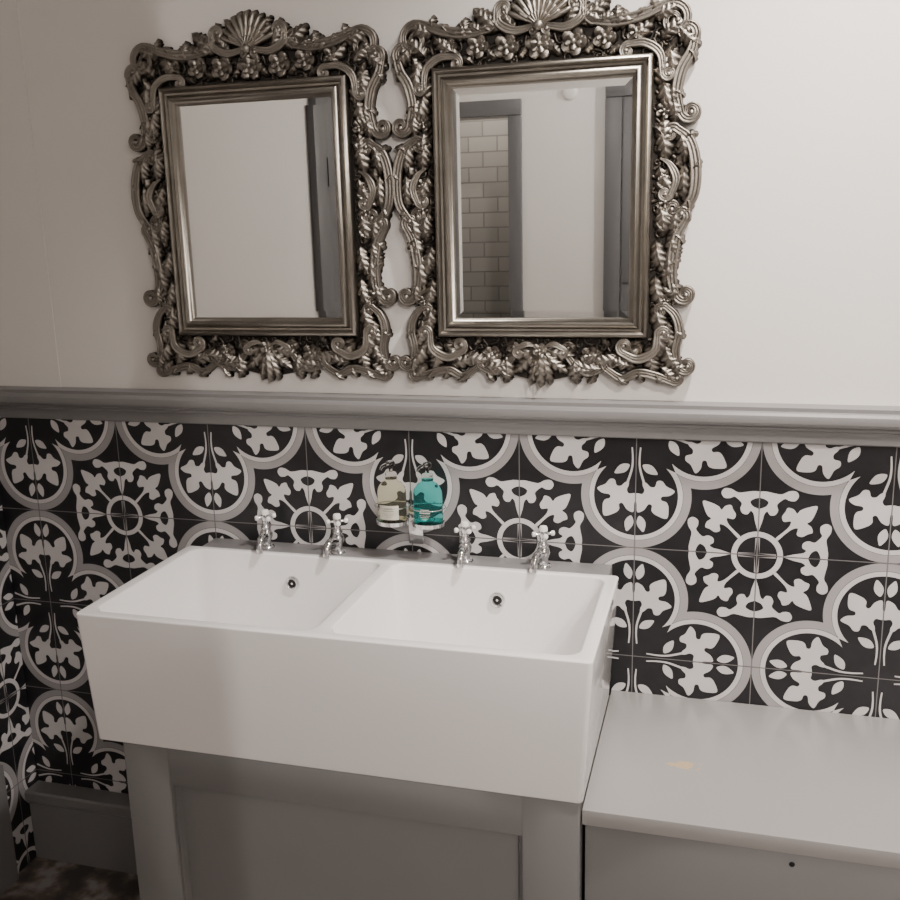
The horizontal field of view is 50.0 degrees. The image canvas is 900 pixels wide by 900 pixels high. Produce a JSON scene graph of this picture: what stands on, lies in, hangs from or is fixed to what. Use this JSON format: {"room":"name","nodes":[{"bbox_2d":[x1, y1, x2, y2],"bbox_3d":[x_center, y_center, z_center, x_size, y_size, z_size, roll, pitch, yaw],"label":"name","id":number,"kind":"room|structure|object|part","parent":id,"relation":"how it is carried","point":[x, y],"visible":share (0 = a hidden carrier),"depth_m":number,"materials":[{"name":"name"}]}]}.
{"room":"public restroom","nodes":[
{"label":"public restroom","id":0,"kind":"room"},
{"bbox_2d":[0,496,37,872],"bbox_3d":[-1.466,0.117,0.231,0.102,2.400,3.598,2,13,15],"label":"wall","id":1,"kind":"structure","parent":0,"point":[17,757],"depth_m":2.05,"materials":[{"name":"tile"}]},
{"bbox_2d":[0,764,18,895],"bbox_3d":[-1.147,0.961,1.292,0.014,0.270,1.590,2,13,15],"label":"baseboard","id":2,"kind":"structure","parent":1,"relation":"attached to","point":[9,876],"depth_m":2.02,"materials":[{"name":"grey paint"}]},
{"bbox_2d":[0,857,139,899],"bbox_3d":[-0.706,1.455,-0.099,4.000,0.100,4.598,2,13,15],"label":"floor","id":3,"kind":"structure","parent":0,"point":[42,878],"depth_m":2.04,"materials":[{"name":"stone"}]},
{"bbox_2d":[123,710,605,899],"bbox_3d":[-0.120,0.710,1.669,0.733,0.545,0.340,2,13,15],"label":"vanity cabinet","id":4,"kind":"object","parent":3,"relation":"on","point":[205,826],"visible":0.62,"depth_m":1.49,"materials":[{"name":"grey paint"}]},
{"bbox_2d":[76,546,618,802],"bbox_3d":[-0.149,0.339,1.576,0.805,0.220,0.342,2,13,15],"label":"sink","id":5,"kind":"object","parent":4,"relation":"on","point":[491,679],"visible":1,"depth_m":1.46,"materials":[{"name":"white ceramic"}]},
{"bbox_3d":[-0.164,0.733,1.518,0.571,0.389,0.012,2,13,15],"label":"recessed panel","id":6,"kind":"part","parent":4,"relation":"part of","materials":[{"name":"grey paint"}]},
{"bbox_2d":[203,538,611,679],"bbox_3d":[-0.092,0.296,1.766,0.764,0.216,0.058,2,13,15],"label":"ledge","id":7,"kind":"object","parent":4,"relation":"on","point":[501,562],"visible":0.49,"depth_m":1.73,"materials":[{"name":"grey paint"}]},
{"bbox_2d":[254,509,275,552],"bbox_3d":[-0.347,0.150,1.778,0.033,0.075,0.067,2,13,16],"label":"tap","id":8,"kind":"object","parent":7,"relation":"on","point":[264,539],"visible":1,"depth_m":1.78,"materials":[{"name":"silver metal"}]},
{"bbox_3d":[-0.345,0.168,1.770,0.014,0.030,0.045,0,13,6],"label":"spout","id":9,"kind":"part","parent":8,"relation":"part of","materials":[{"name":"silver metal"}]},
{"bbox_3d":[-0.343,0.126,1.790,0.022,0.015,0.022,2,13,16],"label":"cross handle","id":10,"kind":"part","parent":8,"relation":"part of","materials":[{"name":"silver metal"}]},
{"bbox_2d":[323,513,347,557],"bbox_3d":[-0.214,0.155,1.742,0.033,0.075,0.067,7,15,31],"label":"tap","id":11,"kind":"object","parent":7,"relation":"on","point":[337,539],"visible":1,"depth_m":1.75,"materials":[{"name":"silver metal"}]},
{"bbox_3d":[-0.215,0.173,1.734,0.014,0.030,0.045,4,14,22],"label":"spout","id":12,"kind":"part","parent":11,"relation":"part of","materials":[{"name":"silver metal"}]},
{"bbox_3d":[-0.205,0.131,1.752,0.022,0.015,0.022,7,15,31],"label":"cross handle","id":13,"kind":"part","parent":11,"relation":"part of","materials":[{"name":"silver metal"}]},
{"bbox_2d":[454,521,475,567],"bbox_3d":[0.020,0.164,1.677,0.033,0.075,0.067,4,14,21],"label":"tap","id":14,"kind":"object","parent":7,"relation":"on","point":[465,547],"visible":1,"depth_m":1.68,"materials":[{"name":"silver metal"}]},
{"bbox_3d":[0.021,0.182,1.669,0.014,0.030,0.045,1,13,12],"label":"spout","id":15,"kind":"part","parent":14,"relation":"part of","materials":[{"name":"silver metal"}]},
{"bbox_3d":[0.026,0.140,1.688,0.022,0.015,0.022,4,14,21],"label":"cross handle","id":16,"kind":"part","parent":14,"relation":"part of","materials":[{"name":"silver metal"}]},
{"bbox_2d":[529,525,554,572],"bbox_3d":[0.150,0.169,1.642,0.033,0.075,0.067,8,16,37],"label":"tap","id":17,"kind":"object","parent":7,"relation":"on","point":[542,554],"visible":1,"depth_m":1.65,"materials":[{"name":"silver metal"}]},
{"bbox_3d":[0.148,0.187,1.634,0.014,0.030,0.045,5,14,27],"label":"spout","id":18,"kind":"part","parent":17,"relation":"part of","materials":[{"name":"silver metal"}]},
{"bbox_3d":[0.160,0.145,1.651,0.022,0.015,0.022,8,16,37],"label":"cross handle","id":19,"kind":"part","parent":17,"relation":"part of","materials":[{"name":"silver metal"}]},
{"bbox_2d":[585,825,899,899],"bbox_3d":[0.951,0.763,1.414,1.460,0.503,0.364,2,13,15],"label":"base cabinet","id":20,"kind":"object","parent":3,"relation":"on","point":[619,864],"visible":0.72,"depth_m":1.35,"materials":[{"name":"grey paint"}]},
{"bbox_2d":[582,690,899,868],"bbox_3d":[0.942,0.507,1.350,1.462,0.024,0.376,2,13,15],"label":"countertop","id":21,"kind":"structure","parent":20,"relation":"on","point":[819,784],"depth_m":1.44,"materials":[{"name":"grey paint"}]},
{"bbox_2d":[0,0,899,793],"bbox_3d":[0.386,-0.236,1.590,2.920,2.400,0.102,2,13,15],"label":"wall","id":22,"kind":"structure","parent":0,"point":[765,574],"depth_m":1.66,"materials":[{"name":"paint"}]},
{"bbox_2d":[25,780,136,874],"bbox_3d":[-0.668,0.827,2.062,0.513,0.168,0.046,2,13,15],"label":"baseboard","id":23,"kind":"structure","parent":22,"relation":"attached to","point":[91,827],"depth_m":2.08,"materials":[{"name":"grey paint"}]},
{"bbox_2d":[124,9,399,382],"bbox_3d":[-0.334,-0.431,1.679,0.504,0.632,0.033,2,13,15],"label":"wall mirror","id":24,"kind":"object","parent":22,"relation":"attached to","point":[264,207],"visible":1,"depth_m":1.68,"materials":[{"name":"grey mirror"}]},
{"bbox_3d":[-0.333,-0.415,1.683,0.350,0.430,0.025,2,13,15],"label":"moulding","id":25,"kind":"part","parent":24,"relation":"part of","materials":[{"name":"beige metal"}]},
{"bbox_2d":[179,97,341,316],"bbox_3d":[-0.332,-0.416,1.687,0.288,0.368,0.001,2,13,15],"label":"mirror glass","id":26,"kind":"object","parent":24,"relation":"attached to","point":[258,209],"depth_m":1.68,"materials":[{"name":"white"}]},
{"bbox_2d":[374,502,445,543],"bbox_3d":[-0.069,0.137,1.718,0.131,0.082,0.064,2,13,15],"label":"soap holder","id":27,"kind":"object","parent":22,"relation":"attached to","point":[416,532],"visible":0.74,"depth_m":1.71,"materials":[{"name":"silver metal"}]},
{"bbox_2d":[377,460,406,522],"bbox_3d":[-0.103,0.074,1.709,0.051,0.112,0.046,-1,13,0],"label":"soap bottle","id":28,"kind":"object","parent":27,"relation":"on","point":[391,493],"visible":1,"depth_m":1.70,"materials":[{"name":"beige"}]},
{"bbox_2d":[376,517,408,527],"bbox_3d":[-0.102,0.127,1.722,0.060,0.008,0.054,2,13,15],"label":"tray","id":29,"kind":"object","parent":27,"relation":"on","point":[390,525],"depth_m":1.70,"materials":[{"name":"silver metal"}]},
{"bbox_3d":[-0.065,0.140,1.732,0.028,0.070,0.035,2,13,15],"label":"wall plate","id":30,"kind":"part","parent":27,"relation":"part of","materials":[{"name":"silver metal"}]},
{"bbox_2d":[413,462,442,525],"bbox_3d":[-0.039,0.076,1.692,0.050,0.112,0.046,-5,13,-15],"label":"soap bottle","id":31,"kind":"object","parent":27,"relation":"on","point":[427,494],"visible":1,"depth_m":1.68,"materials":[{"name":"teal"}]},
{"bbox_2d":[412,519,444,529],"bbox_3d":[-0.038,0.130,1.704,0.060,0.008,0.054,2,13,15],"label":"tray","id":32,"kind":"object","parent":27,"relation":"on","point":[414,525],"depth_m":1.68,"materials":[{"name":"silver metal"}]},
{"bbox_2d":[0,386,899,446],"bbox_3d":[0.373,-0.045,1.566,2.718,0.063,0.038,2,13,15],"label":"trim","id":33,"kind":"structure","parent":22,"relation":"attached to","point":[818,424],"depth_m":1.65,"materials":[{"name":"grey paint"}]},
{"bbox_2d":[391,0,702,387],"bbox_3d":[0.144,-0.412,1.547,0.504,0.632,0.033,2,13,15],"label":"wall mirror","id":34,"kind":"object","parent":22,"relation":"attached to","point":[548,193],"visible":1,"depth_m":1.54,"materials":[{"name":"grey mirror"}]},
{"bbox_2d":[452,77,631,317],"bbox_3d":[0.146,-0.398,1.555,0.288,0.368,0.001,2,13,15],"label":"mirror glass","id":35,"kind":"object","parent":34,"relation":"attached to","point":[542,166],"depth_m":1.55,"materials":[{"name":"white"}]},
{"bbox_3d":[0.145,-0.397,1.551,0.350,0.430,0.025,2,13,15],"label":"moulding","id":36,"kind":"part","parent":34,"relation":"part of","materials":[{"name":"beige metal"}]}
]}

